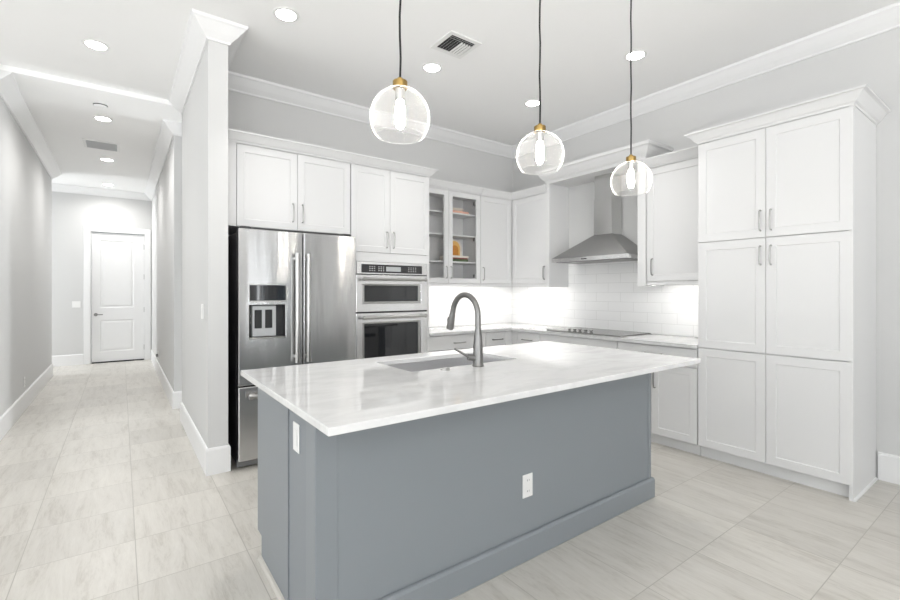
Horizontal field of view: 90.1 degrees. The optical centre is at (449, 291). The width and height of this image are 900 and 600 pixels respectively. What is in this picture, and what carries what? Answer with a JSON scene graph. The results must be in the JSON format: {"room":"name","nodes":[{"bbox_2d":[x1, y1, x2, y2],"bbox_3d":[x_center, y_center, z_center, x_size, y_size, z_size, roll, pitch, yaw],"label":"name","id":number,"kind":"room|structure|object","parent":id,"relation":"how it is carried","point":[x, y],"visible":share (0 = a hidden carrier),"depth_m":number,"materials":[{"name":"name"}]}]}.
{"room":"kitchen","nodes":[
{"label":"kitchen","id":0,"kind":"room"},
{"bbox_2d":[0,96,51,416],"bbox_3d":[-5.131,-0.310,5.433,0.085,3.290,4.090,0,0,-36],"label":"wall","id":1,"kind":"structure","parent":0,"point":[25,183],"depth_m":5.00,"materials":[{"name":"grey paint"}]},
{"bbox_2d":[0,364,52,440],"bbox_3d":[-6.750,1.238,4.246,4.130,0.195,4.120,0,0,-36],"label":"baseboard","id":2,"kind":"structure","parent":1,"relation":"attached to","point":[7,420],"depth_m":4.92,"materials":[{"name":"white paint"}]},
{"bbox_2d":[0,70,61,178],"bbox_3d":[-5.943,-1.842,4.924,2.233,0.124,4.187,0,0,-36],"label":"trim","id":3,"kind":"structure","parent":1,"relation":"attached to","point":[11,94],"depth_m":4.81,"materials":[{"name":"white paint"}]},
{"bbox_2d":[0,64,181,192],"bbox_3d":[-4.726,-1.930,6.449,6.000,0.050,5.209,0,0,-36],"label":"ceiling","id":4,"kind":"structure","parent":0,"point":[63,109],"depth_m":5.18,"materials":[{"name":"white paint"}]},
{"bbox_2d":[93,102,107,108],"bbox_3d":[-3.552,-1.885,4.563,0.121,0.038,0.121,0,0,-36],"label":"smoke detector","id":5,"kind":"object","parent":4,"relation":"attached to","point":[99,105],"visible":1,"depth_m":4.53,"materials":[{"name":"white plastic"}]},
{"bbox_2d":[82,138,119,151],"bbox_3d":[-4.526,-1.896,5.839,0.380,0.017,0.410,0,0,-36],"label":"ceiling vent","id":6,"kind":"object","parent":4,"relation":"in","point":[89,143],"visible":1,"depth_m":5.81,"materials":[{"name":"white plastic"}]},
{"bbox_2d":[93,115,112,121],"bbox_3d":[-3.823,-1.902,4.947,0.180,0.006,0.180,0,0,-36],"label":"recessed light","id":7,"kind":"object","parent":4,"relation":"in","point":[100,118],"visible":1,"depth_m":4.93,"materials":[{"name":"white plastic"}]},
{"bbox_2d":[99,158,114,161],"bbox_3d":[-4.955,-1.902,6.486,0.180,0.006,0.180,0,0,-36],"label":"recessed light","id":8,"kind":"object","parent":4,"relation":"in","point":[103,159],"visible":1,"depth_m":6.46,"materials":[{"name":"white"}]},
{"bbox_2d":[52,191,151,363],"bbox_3d":[-7.228,-0.310,7.919,3.700,3.290,0.120,0,0,-36],"label":"wall","id":9,"kind":"structure","parent":0,"point":[71,212],"depth_m":8.15,"materials":[{"name":"grey paint"}]},
{"bbox_2d":[52,354,82,366],"bbox_3d":[-7.694,1.238,7.494,2.445,0.195,0.015,0,0,-36],"label":"baseboard","id":10,"kind":"structure","parent":9,"relation":"attached to","point":[74,359],"depth_m":8.08,"materials":[{"name":"white paint"}]},
{"bbox_2d":[72,301,80,307],"bbox_3d":[-6.791,0.235,8.159,0.120,0.115,0.008,0,0,-36],"label":"light switch","id":11,"kind":"object","parent":9,"relation":"attached to","point":[75,304],"visible":1,"depth_m":8.16,"materials":[{"name":"white plastic"}]},
{"bbox_2d":[84,225,150,363],"bbox_3d":[-6.318,0.060,8.553,1.022,2.550,0.154,0,0,-36],"label":"door","id":12,"kind":"structure","parent":9,"relation":"in","point":[117,265],"depth_m":8.53,"materials":[{"name":"white paint"}]},
{"bbox_2d":[152,40,227,447],"bbox_3d":[-3.760,-0.310,6.087,0.156,3.290,6.925,0,0,-36],"label":"wall","id":13,"kind":"structure","parent":0,"point":[205,113],"depth_m":3.66,"materials":[{"name":"grey paint"}]},
{"bbox_2d":[52,119,181,200],"bbox_3d":[-4.760,-1.842,6.969,7.363,0.124,2.887,0,0,18],"label":"trim","id":14,"kind":"structure","parent":13,"relation":"attached to","point":[169,128],"depth_m":7.43,"materials":[{"name":"white paint"}]},
{"bbox_2d":[151,350,181,408],"bbox_3d":[-3.491,1.238,7.701,2.528,0.195,4.620,0,0,-36],"label":"baseboard","id":15,"kind":"structure","parent":13,"relation":"attached to","point":[175,398],"depth_m":5.65,"materials":[{"name":"white paint"}]},
{"bbox_2d":[201,304,203,318],"bbox_3d":[-1.909,0.155,3.461,0.008,0.115,0.115,0,0,-36],"label":"light switch","id":16,"kind":"object","parent":13,"relation":"attached to","point":[202,305],"visible":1,"depth_m":3.44,"materials":[{"name":"white plastic"}]},
{"bbox_2d":[180,402,230,475],"bbox_3d":[-1.268,1.238,4.687,2.505,0.195,1.750,0,0,-36],"label":"baseboard","id":17,"kind":"structure","parent":13,"relation":"attached to","point":[215,460],"depth_m":3.33,"materials":[{"name":"white paint"}]},
{"bbox_2d":[169,1,899,158],"bbox_3d":[1.798,-1.892,1.558,3.958,0.124,10.389,0,0,-36],"label":"trim","id":18,"kind":"structure","parent":13,"relation":"attached to","point":[202,27],"depth_m":4.10,"materials":[{"name":"white paint"}]},
{"bbox_2d":[228,90,512,326],"bbox_3d":[-0.618,-0.310,5.169,3.826,3.290,0.130,0,0,-36],"label":"wall","id":19,"kind":"structure","parent":0,"point":[247,113],"depth_m":5.23,"materials":[{"name":"grey paint"}]},
{"bbox_2d":[228,128,353,235],"bbox_3d":[-1.492,-0.885,4.027,1.040,0.736,0.695,0,0,-36],"label":"upper cabinet","id":20,"kind":"object","parent":19,"relation":"attached to","point":[268,189],"visible":0.95,"depth_m":3.77,"materials":[{"name":"white paint"}]},
{"bbox_2d":[429,178,483,285],"bbox_3d":[-0.089,-0.654,5.245,0.932,1.182,0.390,0,0,-36],"label":"upper cabinet","id":21,"kind":"object","parent":19,"relation":"attached to","point":[446,226],"visible":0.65,"depth_m":5.39,"materials":[{"name":"white paint"}]},
{"bbox_2d":[429,260,474,264],"bbox_3d":[-0.123,-0.346,5.290,0.891,0.018,0.249,0,0,-36],"label":"shelf","id":22,"kind":"object","parent":21,"relation":"attached to","point":[431,262],"depth_m":5.40,"materials":[{"name":"white paint"}]},
{"bbox_2d":[429,232,474,239],"bbox_3d":[-0.123,-0.661,5.290,0.891,0.018,0.249,0,0,-36],"label":"shelf","id":23,"kind":"object","parent":21,"relation":"attached to","point":[432,235],"depth_m":5.39,"materials":[{"name":"white paint"}]},
{"bbox_2d":[429,209,474,218],"bbox_3d":[-0.123,-0.918,5.290,0.891,0.018,0.249,0,0,-36],"label":"shelf","id":24,"kind":"object","parent":21,"relation":"attached to","point":[435,214],"depth_m":5.37,"materials":[{"name":"white paint"}]},
{"bbox_2d":[439,259,467,261],"bbox_3d":[0.042,-0.371,5.408,0.290,0.030,0.205,0,0,-36],"label":"book","id":25,"kind":"object","parent":21,"relation":"on","point":[460,260],"visible":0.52,"depth_m":5.36,"materials":[{"name":"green paper"}]},
{"bbox_3d":[0.043,-0.394,5.412,0.277,0.015,0.200,0,0,-36],"label":"book","id":26,"kind":"object","parent":25,"relation":"on","visible":0},
{"bbox_2d":[439,255,468,257],"bbox_3d":[0.046,-0.414,5.411,0.290,0.024,0.205,0,0,-36],"label":"book","id":27,"kind":"object","parent":26,"relation":"on","point":[455,256],"visible":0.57,"depth_m":5.36,"materials":[{"name":"beige paper"}]},
{"bbox_2d":[453,240,461,255],"bbox_3d":[0.058,-0.526,5.418,0.218,0.200,0.068,0,0,-36],"label":"ornament","id":28,"kind":"object","parent":27,"relation":"on","point":[457,248],"visible":0.59,"depth_m":5.40,"materials":[{"name":"orange ceramic"}]},
{"bbox_2d":[453,210,468,213],"bbox_3d":[0.052,-0.942,5.415,0.285,0.028,0.205,0,0,-36],"label":"book","id":29,"kind":"object","parent":21,"relation":"on","point":[453,210],"visible":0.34,"depth_m":5.35,"materials":[{"name":"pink paper"}]},
{"bbox_2d":[0,359,899,599],"bbox_3d":[-1.927,1.395,2.122,9.800,0.120,16.100,0,0,-36],"label":"floor","id":30,"kind":"structure","parent":0,"point":[106,494],"depth_m":2.52,"materials":[{"name":"beige tile"}]},
{"bbox_2d":[228,226,355,467],"bbox_3d":[-1.409,0.420,3.899,0.933,1.830,0.904,0,0,-36],"label":"refrigerator","id":31,"kind":"object","parent":30,"relation":"on","point":[292,295],"visible":0.76,"depth_m":3.53,"materials":[{"name":"grey metal"}]},
{"bbox_2d":[350,153,438,351],"bbox_3d":[-0.697,0.041,4.610,0.930,2.588,0.695,0,0,-36],"label":"tall cabinet","id":32,"kind":"object","parent":30,"relation":"on","point":[389,210],"visible":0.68,"depth_m":4.34,"materials":[{"name":"white paint"}]},
{"bbox_2d":[356,261,426,358],"bbox_3d":[-0.695,0.314,4.550,0.778,1.183,0.639,0,0,-36],"label":"wall oven","id":33,"kind":"object","parent":32,"relation":"in","point":[391,298],"visible":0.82,"depth_m":4.33,"materials":[{"name":"grey metal"}]},
{"bbox_2d":[257,373,654,599],"bbox_3d":[0.150,0.890,2.627,2.258,0.890,0.923,0,0,-36],"label":"kitchen island","id":34,"kind":"object","parent":30,"relation":"on","point":[433,507],"visible":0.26,"depth_m":2.01,"materials":[{"name":"grey paint"}]},
{"bbox_2d":[293,421,299,453],"bbox_3d":[-0.616,0.583,1.795,0.008,0.115,0.070,0,0,-36],"label":"wall outlet","id":35,"kind":"object","parent":34,"relation":"attached to","point":[296,427],"visible":1,"depth_m":1.78,"materials":[{"name":"white plastic"}]},
{"bbox_2d":[294,429,296,446],"bbox_3d":[-0.618,0.583,1.794,0.002,0.066,0.032,0,0,-36],"label":"socket","id":36,"kind":"object","parent":35,"relation":"attached to","point":[295,430],"depth_m":1.79,"materials":[{"name":"white plastic"}]},
{"bbox_2d":[241,341,700,436],"bbox_3d":[0.222,0.430,2.578,2.385,0.027,1.248,0,0,-36],"label":"island countertop","id":37,"kind":"structure","parent":34,"relation":"on","point":[346,396],"depth_m":2.10,"materials":[{"name":"white stone"}]},
{"bbox_2d":[388,357,503,371],"bbox_3d":[-0.008,0.540,2.721,0.813,0.191,0.439,0,0,-36],"label":"sink","id":38,"kind":"object","parent":37,"relation":"in","point":[459,361],"visible":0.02,"depth_m":2.92,"materials":[{"name":"silver metal"}]},
{"bbox_2d":[446,292,483,366],"bbox_3d":[0.084,0.210,2.610,0.174,0.413,0.292,0,0,-10],"label":"kitchen faucet","id":39,"kind":"object","parent":37,"relation":"on","point":[476,357],"visible":1,"depth_m":2.50,"materials":[{"name":"silver metal"}]},
{"bbox_2d":[523,473,532,498],"bbox_3d":[0.390,0.973,2.251,0.070,0.115,0.008,0,0,-36],"label":"wall outlet","id":40,"kind":"object","parent":34,"relation":"attached to","point":[528,478],"visible":1,"depth_m":2.25,"materials":[{"name":"white plastic"}]},
{"bbox_2d":[429,333,485,351],"bbox_3d":[-0.077,0.898,5.096,0.777,0.874,0.644,0,0,-36],"label":"base cabinet","id":41,"kind":"object","parent":30,"relation":"on","point":[458,341],"visible":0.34,"depth_m":4.82,"materials":[{"name":"white paint"}]},
{"bbox_2d":[484,331,539,346],"bbox_3d":[0.764,0.898,5.462,1.007,0.874,1.047,0,0,-36],"label":"base cabinet","id":42,"kind":"object","parent":30,"relation":"on","point":[499,338],"visible":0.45,"depth_m":5.20,"materials":[{"name":"white paint"}]},
{"bbox_2d":[429,323,698,348],"bbox_3d":[0.948,0.445,4.551,1.788,0.031,2.737,0,0,-36],"label":"countertop","id":43,"kind":"structure","parent":42,"relation":"on","point":[653,339],"depth_m":4.66,"materials":[{"name":"grey stone"}]},
{"bbox_2d":[546,327,650,336],"bbox_3d":[1.549,0.410,4.755,0.530,0.037,0.910,0,0,-36],"label":"cooktop","id":44,"kind":"object","parent":43,"relation":"in","point":[616,333],"visible":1,"depth_m":4.63,"materials":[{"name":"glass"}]},
{"bbox_2d":[540,334,617,348],"bbox_3d":[1.509,0.898,4.761,0.634,0.874,0.960,0,0,-36],"label":"base cabinet","id":45,"kind":"object","parent":30,"relation":"on","point":[543,337],"visible":0.04,"depth_m":4.54,"materials":[{"name":"white paint"}]},
{"bbox_2d":[618,341,700,454],"bbox_3d":[2.008,0.898,4.080,0.634,0.874,0.722,0,0,-36],"label":"base cabinet","id":46,"kind":"object","parent":30,"relation":"on","point":[674,392],"visible":0.39,"depth_m":3.78,"materials":[{"name":"white paint"}]},
{"bbox_2d":[684,84,890,501],"bbox_3d":[2.491,0.033,3.390,0.670,2.605,1.101,0,0,-36],"label":"pantry cabinet","id":47,"kind":"object","parent":30,"relation":"on","point":[787,211],"visible":1,"depth_m":3.13,"materials":[{"name":"white paint"}]},
{"bbox_2d":[0,0,899,145],"bbox_3d":[-1.927,-2.015,2.122,9.800,0.120,16.100,0,0,-36],"label":"ceiling","id":48,"kind":"structure","parent":0,"point":[344,50],"depth_m":3.57,"materials":[{"name":"white paint"}]},
{"bbox_2d":[81,39,109,50],"bbox_3d":[-2.807,-1.952,3.559,0.180,0.006,0.180,0,0,-36],"label":"recessed light","id":49,"kind":"object","parent":48,"relation":"in","point":[91,43],"visible":1,"depth_m":3.55,"materials":[{"name":"white plastic"}]},
{"bbox_2d":[272,7,298,22],"bbox_3d":[-1.157,-1.952,3.169,0.180,0.006,0.180,0,0,-36],"label":"recessed light","id":50,"kind":"object","parent":48,"relation":"in","point":[285,14],"visible":1,"depth_m":3.16,"materials":[{"name":"white plastic"}]},
{"bbox_2d":[370,0,429,143],"bbox_3d":[-0.192,-1.276,1.731,0.232,1.356,0.232,0,0,-36],"label":"pendant light","id":51,"kind":"object","parent":48,"relation":"hanging from","point":[400,85],"visible":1,"depth_m":1.72,"materials":[{"name":"clear glass"}]},
{"bbox_2d":[395,87,404,101],"bbox_3d":[-0.192,-0.757,1.731,0.037,0.046,0.037,0,0,-36],"label":"socket","id":52,"kind":"object","parent":51,"relation":"attached to","point":[399,91],"depth_m":1.72,"materials":[{"name":"grey metal"}]},
{"bbox_2d":[422,62,441,72],"bbox_3d":[-0.157,-1.952,3.920,0.180,0.006,0.180,0,0,-36],"label":"recessed light","id":53,"kind":"object","parent":48,"relation":"in","point":[431,67],"visible":1,"depth_m":3.91,"materials":[{"name":"white plastic"}]},
{"bbox_2d":[430,30,481,58],"bbox_3d":[0.046,-1.946,3.558,0.300,0.017,0.285,0,0,-36],"label":"ceiling vent","id":54,"kind":"object","parent":48,"relation":"in","point":[454,44],"visible":1,"depth_m":3.55,"materials":[{"name":"white plastic"}]},
{"bbox_2d":[524,99,541,106],"bbox_3d":[0.858,-1.952,4.658,0.180,0.006,0.180,0,0,-36],"label":"recessed light","id":55,"kind":"object","parent":48,"relation":"in","point":[530,103],"visible":0.87,"depth_m":4.66,"materials":[{"name":"white plastic"}]},
{"bbox_2d":[516,0,563,173],"bbox_3d":[0.439,-1.274,2.194,0.232,1.360,0.232,0,0,-36],"label":"pendant light","id":56,"kind":"object","parent":48,"relation":"hanging from","point":[539,130],"visible":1,"depth_m":2.19,"materials":[{"name":"clear glass"}]},
{"bbox_2d":[536,131,543,141],"bbox_3d":[0.439,-0.753,2.194,0.037,0.046,0.037,0,0,-36],"label":"socket","id":57,"kind":"object","parent":56,"relation":"attached to","point":[539,134],"depth_m":2.18,"materials":[{"name":"grey metal"}]},
{"bbox_2d":[610,0,651,195],"bbox_3d":[1.071,-1.269,2.657,0.232,1.370,0.232,0,0,-36],"label":"pendant light","id":58,"kind":"object","parent":48,"relation":"hanging from","point":[630,159],"visible":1,"depth_m":2.65,"materials":[{"name":"clear glass"}]},
{"bbox_2d":[628,161,633,169],"bbox_3d":[1.071,-0.743,2.657,0.037,0.046,0.037,0,0,-36],"label":"socket","id":59,"kind":"object","parent":58,"relation":"attached to","point":[630,163],"depth_m":2.64,"materials":[{"name":"grey metal"}]},
{"bbox_2d":[624,49,646,60],"bbox_3d":[1.535,-1.952,3.716,0.180,0.006,0.180,0,0,-36],"label":"recessed light","id":60,"kind":"object","parent":48,"relation":"in","point":[639,54],"visible":0.9,"depth_m":3.71,"materials":[{"name":"white plastic"}]},
{"bbox_2d":[512,27,899,477],"bbox_3d":[3.707,-0.310,2.394,0.130,3.290,9.480,0,0,-36],"label":"wall","id":61,"kind":"structure","parent":0,"point":[874,61],"depth_m":4.20,"materials":[{"name":"grey paint"}]},
{"bbox_2d":[480,184,546,286],"bbox_3d":[0.789,-0.654,5.560,0.851,1.182,0.918,0,0,-36],"label":"upper cabinet","id":62,"kind":"object","parent":61,"relation":"attached to","point":[513,234],"visible":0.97,"depth_m":5.53,"materials":[{"name":"white paint"}]},
{"bbox_2d":[536,139,672,286],"bbox_3d":[1.593,-0.726,4.817,0.434,1.349,1.393,0,0,-36],"label":"hood surround","id":63,"kind":"object","parent":61,"relation":"attached to","point":[584,170],"visible":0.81,"depth_m":4.81,"materials":[{"name":"white paint"}]},
{"bbox_2d":[552,173,637,263],"bbox_3d":[1.593,-0.784,4.793,0.440,0.930,0.934,0,0,-36],"label":"range hood","id":64,"kind":"object","parent":63,"relation":"attached to","point":[607,244],"visible":0.95,"depth_m":4.76,"materials":[{"name":"silver metal"}]},
{"bbox_2d":[643,145,698,284],"bbox_3d":[2.147,-0.654,4.097,0.390,1.182,0.588,0,0,-36],"label":"upper cabinet","id":65,"kind":"object","parent":61,"relation":"attached to","point":[672,196],"visible":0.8,"depth_m":4.06,"materials":[{"name":"white paint"}]},
{"bbox_2d":[878,452,899,484],"bbox_3d":[4.054,1.238,1.815,0.015,0.195,3.416,0,0,-36],"label":"baseboard","id":66,"kind":"structure","parent":61,"relation":"attached to","point":[888,464],"depth_m":3.14,"materials":[{"name":"white paint"}]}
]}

